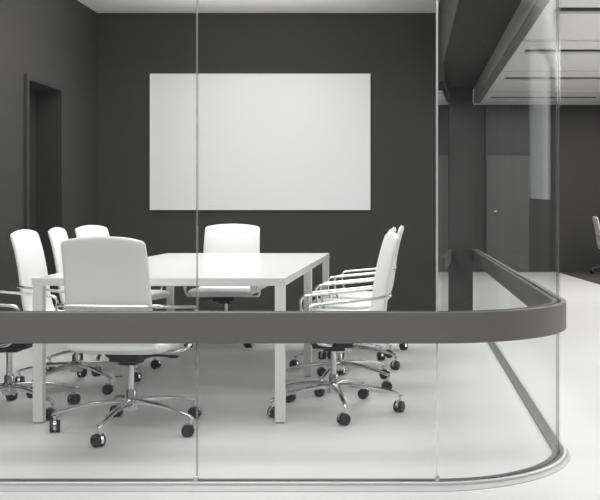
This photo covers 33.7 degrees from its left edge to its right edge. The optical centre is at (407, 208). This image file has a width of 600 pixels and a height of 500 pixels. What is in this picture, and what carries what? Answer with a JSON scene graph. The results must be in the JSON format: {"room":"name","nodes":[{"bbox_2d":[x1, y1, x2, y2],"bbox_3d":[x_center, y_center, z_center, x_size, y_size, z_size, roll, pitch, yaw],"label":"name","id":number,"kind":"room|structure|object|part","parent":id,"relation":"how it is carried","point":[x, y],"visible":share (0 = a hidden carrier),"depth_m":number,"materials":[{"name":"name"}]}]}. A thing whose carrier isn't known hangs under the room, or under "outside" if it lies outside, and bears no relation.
{"room":"office","nodes":[
{"label":"office","id":0,"kind":"room"},
{"bbox_2d":[0,0,96,310],"bbox_3d":[-3.320,-0.455,6.895,0.300,3.090,6.610,0,0,0],"label":"wall","id":1,"kind":"structure","parent":0,"point":[54,42],"depth_m":8.71,"materials":[{"name":"grey paint"}]},
{"bbox_2d":[24,73,61,309],"bbox_3d":[-3.295,-0.015,8.533,0.310,2.210,0.895,0,0,0],"label":"door","id":2,"kind":"structure","parent":1,"relation":"in","point":[42,101],"depth_m":8.96,"materials":[{"name":"black wood"}]},
{"bbox_3d":[-3.155,-0.015,8.107,0.030,2.210,0.045,0,0,0],"label":"architrave","id":3,"kind":"part","parent":2,"relation":"part of","materials":[{"name":"black wood"}]},
{"bbox_2d":[474,0,549,102],"bbox_3d":[-1.218,-1.163,6.918,3.905,0.145,6.165,0,0,0],"label":"trim","id":4,"kind":"structure","parent":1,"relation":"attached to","point":[525,6],"depth_m":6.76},
{"bbox_2d":[78,0,438,12],"bbox_3d":[-1.585,-2.050,7.075,3.770,0.100,6.250,0,0,0],"label":"ceiling","id":5,"kind":"structure","parent":0,"point":[99,6],"depth_m":9.68,"materials":[{"name":"white paint"}]},
{"bbox_2d":[97,13,435,310],"bbox_3d":[-1.435,-0.455,10.100,3.470,3.090,0.200,0,0,0],"label":"wall","id":6,"kind":"structure","parent":0,"point":[397,50],"depth_m":10.00,"materials":[{"name":"grey paint"}]},
{"bbox_2d":[193,476,198,481],"bbox_3d":[-0.837,1.067,3.870,0.020,0.022,0.019,0,0,0],"label":"glass clamp","id":7,"kind":"object","parent":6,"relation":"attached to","point":[195,478],"visible":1,"depth_m":3.86,"materials":[{"name":"silver metal"}]},
{"bbox_2d":[150,74,369,209],"bbox_3d":[-1.505,-0.684,9.986,2.245,1.388,0.027,0,0,0],"label":"whiteboard","id":8,"kind":"object","parent":6,"relation":"attached to","point":[218,141],"visible":1,"depth_m":9.98,"materials":[{"name":"white"}]},
{"bbox_2d":[436,0,437,475],"bbox_3d":[0.115,-0.006,3.890,0.008,2.168,0.018,0,0,0],"label":"trim","id":9,"kind":"structure","parent":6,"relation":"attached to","point":[436,0],"depth_m":3.88,"materials":[{"name":"silver metal"}]},
{"bbox_2d":[438,0,521,89],"bbox_3d":[0.486,-1.667,7.327,0.373,0.865,5.745,0,0,0],"label":"ceiling beam","id":10,"kind":"structure","parent":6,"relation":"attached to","point":[469,31],"depth_m":7.18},
{"bbox_3d":[0.680,-0.006,7.231,0.012,2.168,5.539,0,0,0],"label":"window","id":11,"kind":"structure","parent":6,"relation":"in","visible":0},
{"bbox_2d":[0,249,565,343],"bbox_3d":[-1.229,0.469,6.924,3.882,0.122,6.132,0,0,0],"label":"rail","id":12,"kind":"object","parent":11,"relation":"attached to","point":[545,313],"depth_m":3.86,"materials":[{"name":"grey metal"}]},
{"bbox_2d":[0,272,599,499],"bbox_3d":[1.850,1.140,7.080,10.700,0.100,20.160,0,0,0],"label":"floor","id":13,"kind":"structure","parent":0,"point":[485,428],"depth_m":5.00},
{"bbox_2d":[0,290,80,420],"bbox_3d":[-2.170,0.606,5.247,0.711,0.965,0.753,0,0,0],"label":"swivel chair","id":14,"kind":"object","parent":13,"relation":"on","point":[9,388],"visible":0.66,"depth_m":5.24,"materials":[{"name":"silver metal"}]},
{"bbox_3d":[-2.097,0.729,5.113,0.032,0.020,0.156,0,0,-2],"label":"height lever","id":15,"kind":"part","parent":14,"relation":"part of","materials":[{"name":"silver plastic"}]},
{"bbox_3d":[-2.198,0.580,5.059,0.453,0.273,0.166,0,0,0],"label":"armrest","id":16,"kind":"part","parent":14,"relation":"part of","materials":[{"name":"silver metal"}]},
{"bbox_3d":[-2.198,0.580,5.461,0.453,0.273,0.166,0,0,0],"label":"armrest","id":17,"kind":"part","parent":14,"relation":"part of","materials":[{"name":"silver metal"}]},
{"bbox_2d":[10,229,141,397],"bbox_3d":[-2.049,0.606,6.018,0.738,0.965,0.758,0,0,0],"label":"swivel chair","id":18,"kind":"object","parent":13,"relation":"on","point":[27,246],"visible":0.52,"depth_m":5.93,"materials":[{"name":"white leather"}]},
{"bbox_3d":[-2.293,0.398,6.000,0.152,0.549,0.438,0,0,0],"label":"backrest","id":19,"kind":"part","parent":18,"relation":"part of","materials":[{"name":"white leather"}]},
{"bbox_3d":[-2.088,0.580,5.799,0.453,0.273,0.166,0,0,0],"label":"armrest","id":20,"kind":"part","parent":18,"relation":"part of","materials":[{"name":"silver metal"}]},
{"bbox_2d":[46,227,160,375],"bbox_3d":[-2.071,0.607,6.723,0.778,0.966,0.736,0,0,-5],"label":"swivel chair","id":21,"kind":"object","parent":13,"relation":"on","point":[56,235],"visible":0.26,"depth_m":6.57,"materials":[{"name":"white leather"}]},
{"bbox_3d":[-2.352,0.398,6.727,0.152,0.549,0.438,0,0,-5],"label":"backrest","id":22,"kind":"part","parent":21,"relation":"part of","materials":[{"name":"white leather"}]},
{"bbox_2d":[75,225,169,357],"bbox_3d":[-2.147,0.606,7.532,0.722,0.965,0.749,0,0,17],"label":"swivel chair","id":23,"kind":"object","parent":13,"relation":"on","point":[87,230],"visible":0.1,"depth_m":7.59,"materials":[{"name":"white leather"}]},
{"bbox_3d":[-2.416,0.398,7.627,0.152,0.549,0.438,0,0,17],"label":"backrest","id":24,"kind":"part","parent":23,"relation":"part of","materials":[{"name":"white leather"}]},
{"bbox_3d":[-2.155,0.663,7.547,0.492,0.080,0.455,0,0,17],"label":"seat","id":25,"kind":"part","parent":23,"relation":"part of","materials":[{"name":"white leather"}]},
{"bbox_2d":[49,236,201,446],"bbox_3d":[-1.379,0.607,4.812,0.756,0.966,0.716,0,0,8],"label":"swivel chair","id":26,"kind":"object","parent":13,"relation":"on","point":[101,273],"visible":0.78,"depth_m":4.58,"materials":[{"name":"white leather"}]},
{"bbox_3d":[-1.575,0.580,4.817,0.166,0.273,0.453,0,0,8],"label":"armrest","id":27,"kind":"part","parent":26,"relation":"part of","materials":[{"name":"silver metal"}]},
{"bbox_3d":[-1.405,0.398,4.586,0.438,0.549,0.152,0,0,8],"label":"backrest","id":28,"kind":"part","parent":26,"relation":"part of","materials":[{"name":"white leather"}]},
{"bbox_3d":[-1.367,0.663,4.856,0.455,0.080,0.492,0,0,8],"label":"seat","id":29,"kind":"part","parent":26,"relation":"part of","materials":[{"name":"white leather"}]},
{"bbox_3d":[-1.216,0.729,4.868,0.156,0.020,0.032,0,0,6],"label":"height lever","id":30,"kind":"part","parent":26,"relation":"part of","materials":[{"name":"silver plastic"}]},
{"bbox_3d":[-1.177,0.580,4.761,0.166,0.273,0.453,0,0,8],"label":"armrest","id":31,"kind":"part","parent":26,"relation":"part of","materials":[{"name":"silver metal"}]},
{"bbox_2d":[32,253,329,423],"bbox_3d":[-1.266,0.720,6.375,1.287,0.740,2.810,0,0,0],"label":"conference table","id":32,"kind":"object","parent":13,"relation":"on","point":[258,271],"visible":0.75,"depth_m":5.32,"materials":[{"name":"white paint"}]},
{"bbox_3d":[-1.880,0.736,4.997,0.050,0.692,0.050,0,0,0],"label":"leg","id":33,"kind":"part","parent":32,"relation":"part of","materials":[{"name":"white wood"}]},
{"bbox_3d":[-1.880,0.736,6.375,0.050,0.692,0.050,0,0,0],"label":"leg","id":34,"kind":"part","parent":32,"relation":"part of","materials":[{"name":"white metal"}]},
{"bbox_3d":[-1.880,0.736,7.753,0.050,0.692,0.050,0,0,0],"label":"leg","id":35,"kind":"part","parent":32,"relation":"part of","materials":[{"name":"white metal"}]},
{"bbox_3d":[-0.651,0.736,4.997,0.050,0.692,0.050,0,0,0],"label":"leg","id":36,"kind":"part","parent":32,"relation":"part of","materials":[{"name":"white wood"}]},
{"bbox_3d":[-0.651,0.736,6.375,0.050,0.692,0.050,0,0,0],"label":"leg","id":37,"kind":"part","parent":32,"relation":"part of","materials":[{"name":"white wood"}]},
{"bbox_3d":[-0.651,0.736,7.753,0.050,0.692,0.050,0,0,0],"label":"leg","id":38,"kind":"part","parent":32,"relation":"part of","materials":[{"name":"white metal"}]},
{"bbox_2d":[183,224,260,347],"bbox_3d":[-1.482,0.607,8.013,0.846,0.966,0.712,0,0,0],"label":"swivel chair","id":39,"kind":"object","parent":13,"relation":"on","point":[220,238],"visible":0.36,"depth_m":8.23,"materials":[{"name":"white leather"}]},
{"bbox_3d":[-1.711,0.580,8.038,0.186,0.273,0.453,0,0,0],"label":"armrest","id":40,"kind":"part","parent":39,"relation":"part of","materials":[{"name":"silver metal"}]},
{"bbox_3d":[-1.650,0.729,7.937,0.175,0.020,0.032,0,0,-2],"label":"height lever","id":41,"kind":"part","parent":39,"relation":"part of","materials":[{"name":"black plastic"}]},
{"bbox_3d":[-1.485,0.663,7.970,0.510,0.080,0.492,0,0,0],"label":"seat","id":42,"kind":"part","parent":39,"relation":"part of","materials":[{"name":"white leather"}]},
{"bbox_3d":[-1.485,0.398,8.243,0.491,0.549,0.152,0,0,0],"label":"backrest","id":43,"kind":"part","parent":39,"relation":"part of","materials":[{"name":"white leather"}]},
{"bbox_3d":[-1.259,0.580,8.038,0.186,0.273,0.453,0,0,0],"label":"armrest","id":44,"kind":"part","parent":39,"relation":"part of","materials":[{"name":"silver metal"}]},
{"bbox_2d":[0,342,566,484],"bbox_3d":[-1.235,1.084,6.935,3.870,0.012,6.130,0,0,0],"label":"trim","id":45,"kind":"structure","parent":13,"relation":"on","point":[546,431],"depth_m":3.95,"materials":[{"name":"grey metal"}]},
{"bbox_2d":[0,449,569,491],"bbox_3d":[-1.187,1.089,3.866,3.948,0.003,0.582,0,0,-9],"label":"trim","id":46,"kind":"structure","parent":13,"relation":"on","point":[3,488],"depth_m":3.83,"materials":[{"name":"silver metal"}]},
{"bbox_2d":[267,232,404,425],"bbox_3d":[-0.388,0.606,5.270,0.737,0.965,0.730,0,0,-10],"label":"swivel chair","id":47,"kind":"object","parent":13,"relation":"on","point":[380,293],"visible":0.66,"depth_m":5.25,"materials":[{"name":"white leather"}]},
{"bbox_3d":[-0.380,0.580,5.508,0.453,0.273,0.166,0,0,-10],"label":"armrest","id":48,"kind":"part","parent":47,"relation":"part of","materials":[{"name":"silver metal"}]},
{"bbox_3d":[-0.310,0.580,5.112,0.453,0.273,0.166,0,0,-10],"label":"armrest","id":49,"kind":"part","parent":47,"relation":"part of","materials":[{"name":"silver metal"}]},
{"bbox_3d":[-0.143,0.398,5.346,0.152,0.549,0.438,0,0,-10],"label":"backrest","id":50,"kind":"part","parent":47,"relation":"part of","materials":[{"name":"white leather"}]},
{"bbox_2d":[286,229,393,396],"bbox_3d":[-0.452,0.606,6.043,0.725,0.965,0.738,0,0,-1],"label":"swivel chair","id":51,"kind":"object","parent":13,"relation":"on","point":[321,371],"visible":0.38,"depth_m":6.02,"materials":[{"name":"silver metal"}]},
{"bbox_3d":[-0.438,0.663,6.050,0.492,0.080,0.455,0,0,-1],"label":"seat","id":52,"kind":"part","parent":51,"relation":"part of","materials":[{"name":"white leather"}]},
{"bbox_3d":[-0.367,0.580,5.850,0.453,0.273,0.166,0,0,-1],"label":"armrest","id":53,"kind":"part","parent":51,"relation":"part of","materials":[{"name":"silver metal"}]},
{"bbox_3d":[-0.374,0.580,6.252,0.453,0.273,0.166,0,0,-1],"label":"armrest","id":54,"kind":"part","parent":51,"relation":"part of","materials":[{"name":"silver metal"}]},
{"bbox_2d":[289,227,399,375],"bbox_3d":[-0.432,0.606,6.760,0.756,0.965,0.733,0,0,0],"label":"swivel chair","id":55,"kind":"object","parent":13,"relation":"on","point":[395,364],"visible":0.41,"depth_m":6.67,"materials":[{"name":"white leather"}]},
{"bbox_3d":[-0.430,0.663,6.780,0.492,0.080,0.455,0,0,0],"label":"seat","id":56,"kind":"part","parent":55,"relation":"part of","materials":[{"name":"white leather"}]},
{"bbox_3d":[-0.362,0.580,6.579,0.453,0.273,0.166,0,0,0],"label":"armrest","id":57,"kind":"part","parent":55,"relation":"part of","materials":[{"name":"silver metal"}]},
{"bbox_3d":[-0.362,0.580,6.981,0.453,0.273,0.166,0,0,0],"label":"armrest","id":58,"kind":"part","parent":55,"relation":"part of","materials":[{"name":"silver metal"}]},
{"bbox_2d":[312,225,407,357],"bbox_3d":[-0.386,0.606,7.471,0.765,0.965,0.735,0,0,2],"label":"swivel chair","id":59,"kind":"object","parent":13,"relation":"on","point":[363,294],"visible":0.34,"depth_m":7.26,"materials":[{"name":"white leather"}]},
{"bbox_3d":[-0.380,0.663,7.450,0.492,0.080,0.455,0,0,2],"label":"seat","id":60,"kind":"part","parent":59,"relation":"part of","materials":[{"name":"white leather"}]},
{"bbox_3d":[-0.319,0.580,7.247,0.453,0.273,0.166,0,0,2],"label":"armrest","id":61,"kind":"part","parent":59,"relation":"part of","materials":[{"name":"silver metal"}]},
{"bbox_3d":[-0.305,0.580,7.649,0.453,0.273,0.166,0,0,2],"label":"armrest","id":62,"kind":"part","parent":59,"relation":"part of","materials":[{"name":"silver metal"}]},
{"bbox_3d":[-0.107,0.398,7.441,0.152,0.549,0.438,0,0,2],"label":"backrest","id":63,"kind":"part","parent":59,"relation":"part of","materials":[{"name":"white leather"}]},
{"bbox_2d":[439,64,451,270],"bbox_3d":[0.354,-0.072,9.165,0.055,2.325,1.635,0,0,5],"label":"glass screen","id":64,"kind":"object","parent":13,"relation":"on","point":[444,82],"visible":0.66,"depth_m":8.79,"materials":[{"name":"glass"}]},
{"bbox_3d":[0.369,0.470,9.164,0.024,0.120,1.635,0,0,5],"label":"rail","id":65,"kind":"part","parent":64,"relation":"part of","materials":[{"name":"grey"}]},
{"bbox_2d":[559,272,599,284],"bbox_3d":[4.790,1.087,14.780,4.420,0.006,4.360,0,0,0],"label":"carpet","id":66,"kind":"object","parent":13,"relation":"on","point":[594,278],"visible":1,"depth_m":15.97,"materials":[{"name":"grey carpet"}]},
{"bbox_2d":[590,216,599,273],"bbox_3d":[3.428,0.600,16.263,0.742,0.965,0.744,0,0,0],"label":"swivel chair","id":67,"kind":"object","parent":66,"relation":"on","point":[595,219],"visible":1,"depth_m":16.29,"materials":[{"name":"silver metal"}]},
{"bbox_3d":[3.157,0.392,16.250,0.152,0.549,0.438,0,0,0],"label":"backrest","id":68,"kind":"part","parent":67,"relation":"part of","materials":[{"name":"white leather"}]},
{"bbox_2d":[435,476,439,481],"bbox_3d":[0.115,1.067,3.870,0.020,0.022,0.019,0,0,0],"label":"glass clamp","id":69,"kind":"object","parent":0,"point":[437,478],"visible":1,"depth_m":3.86,"materials":[{"name":"silver metal"}]},
{"bbox_2d":[448,88,472,310],"bbox_3d":[0.541,-0.072,10.100,0.243,2.325,0.200,0,0,0],"label":"wall column","id":70,"kind":"structure","parent":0,"point":[460,110],"depth_m":10.00,"materials":[{"name":"grey paint"}]},
{"bbox_2d":[438,0,599,104],"bbox_3d":[3.500,-1.850,10.475,7.400,0.100,13.370,0,0,0],"label":"ceiling","id":71,"kind":"structure","parent":0,"point":[548,26],"depth_m":12.21,"materials":[{"name":"white paint"}]},
{"bbox_2d":[473,91,599,91],"bbox_3d":[3.870,-1.794,14.980,6.260,0.012,0.060,0,0,0],"label":"trim","id":72,"kind":"structure","parent":71,"relation":"attached to","point":[473,91],"depth_m":14.95,"materials":[{"name":"grey metal"}]},
{"bbox_2d":[488,97,596,99],"bbox_3d":[2.190,-1.841,15.873,1.780,0.109,0.243,0,0,0],"label":"ceiling vent","id":73,"kind":"object","parent":71,"relation":"in","point":[490,98],"visible":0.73,"depth_m":15.95,"materials":[{"name":"grey metal"}]},
{"bbox_2d":[501,77,599,80],"bbox_3d":[2.190,-1.841,13.524,1.780,0.109,0.243,0,0,0],"label":"ceiling vent","id":74,"kind":"object","parent":71,"relation":"in","point":[505,78],"visible":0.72,"depth_m":13.60,"materials":[{"name":"grey metal"}]},
{"bbox_2d":[502,70,599,71],"bbox_3d":[3.870,-1.794,12.730,6.260,0.012,0.060,0,0,0],"label":"trim","id":75,"kind":"structure","parent":71,"relation":"attached to","point":[502,70],"depth_m":12.72,"materials":[{"name":"grey"}]},
{"bbox_2d":[521,49,599,53],"bbox_3d":[2.190,-1.841,11.174,1.780,0.109,0.243,0,0,0],"label":"ceiling vent","id":76,"kind":"object","parent":71,"relation":"in","point":[527,51],"visible":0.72,"depth_m":11.23,"materials":[{"name":"grey metal"}]},
{"bbox_2d":[522,40,599,41],"bbox_3d":[3.870,-1.794,10.450,6.260,0.012,0.060,0,0,0],"label":"trim","id":77,"kind":"structure","parent":71,"relation":"attached to","point":[523,40],"depth_m":10.46,"materials":[{"name":"grey"}]},
{"bbox_2d":[550,7,599,13],"bbox_3d":[2.190,-1.841,8.873,1.780,0.109,0.243,0,0,0],"label":"ceiling vent","id":78,"kind":"object","parent":71,"relation":"in","point":[557,8],"visible":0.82,"depth_m":8.91,"materials":[{"name":"grey metal"}]},
{"bbox_2d":[473,105,599,271],"bbox_3d":[3.600,-0.355,17.060,7.200,2.890,0.200,0,0,0],"label":"wall","id":79,"kind":"structure","parent":0,"point":[565,139],"depth_m":16.96,"materials":[{"name":"grey paint"}]},
{"bbox_2d":[438,105,447,271],"bbox_3d":[0.430,-0.355,16.919,0.720,2.890,0.082,0,0,0],"label":"door","id":80,"kind":"structure","parent":79,"relation":"in","point":[442,109],"depth_m":16.93,"materials":[{"name":"grey wood"}]},
{"bbox_2d":[485,105,530,271],"bbox_3d":[1.735,-0.355,16.919,0.790,2.890,0.082,0,0,0],"label":"door","id":81,"kind":"structure","parent":79,"relation":"in","point":[507,127],"depth_m":16.93,"materials":[{"name":"grey wood"}]}
]}

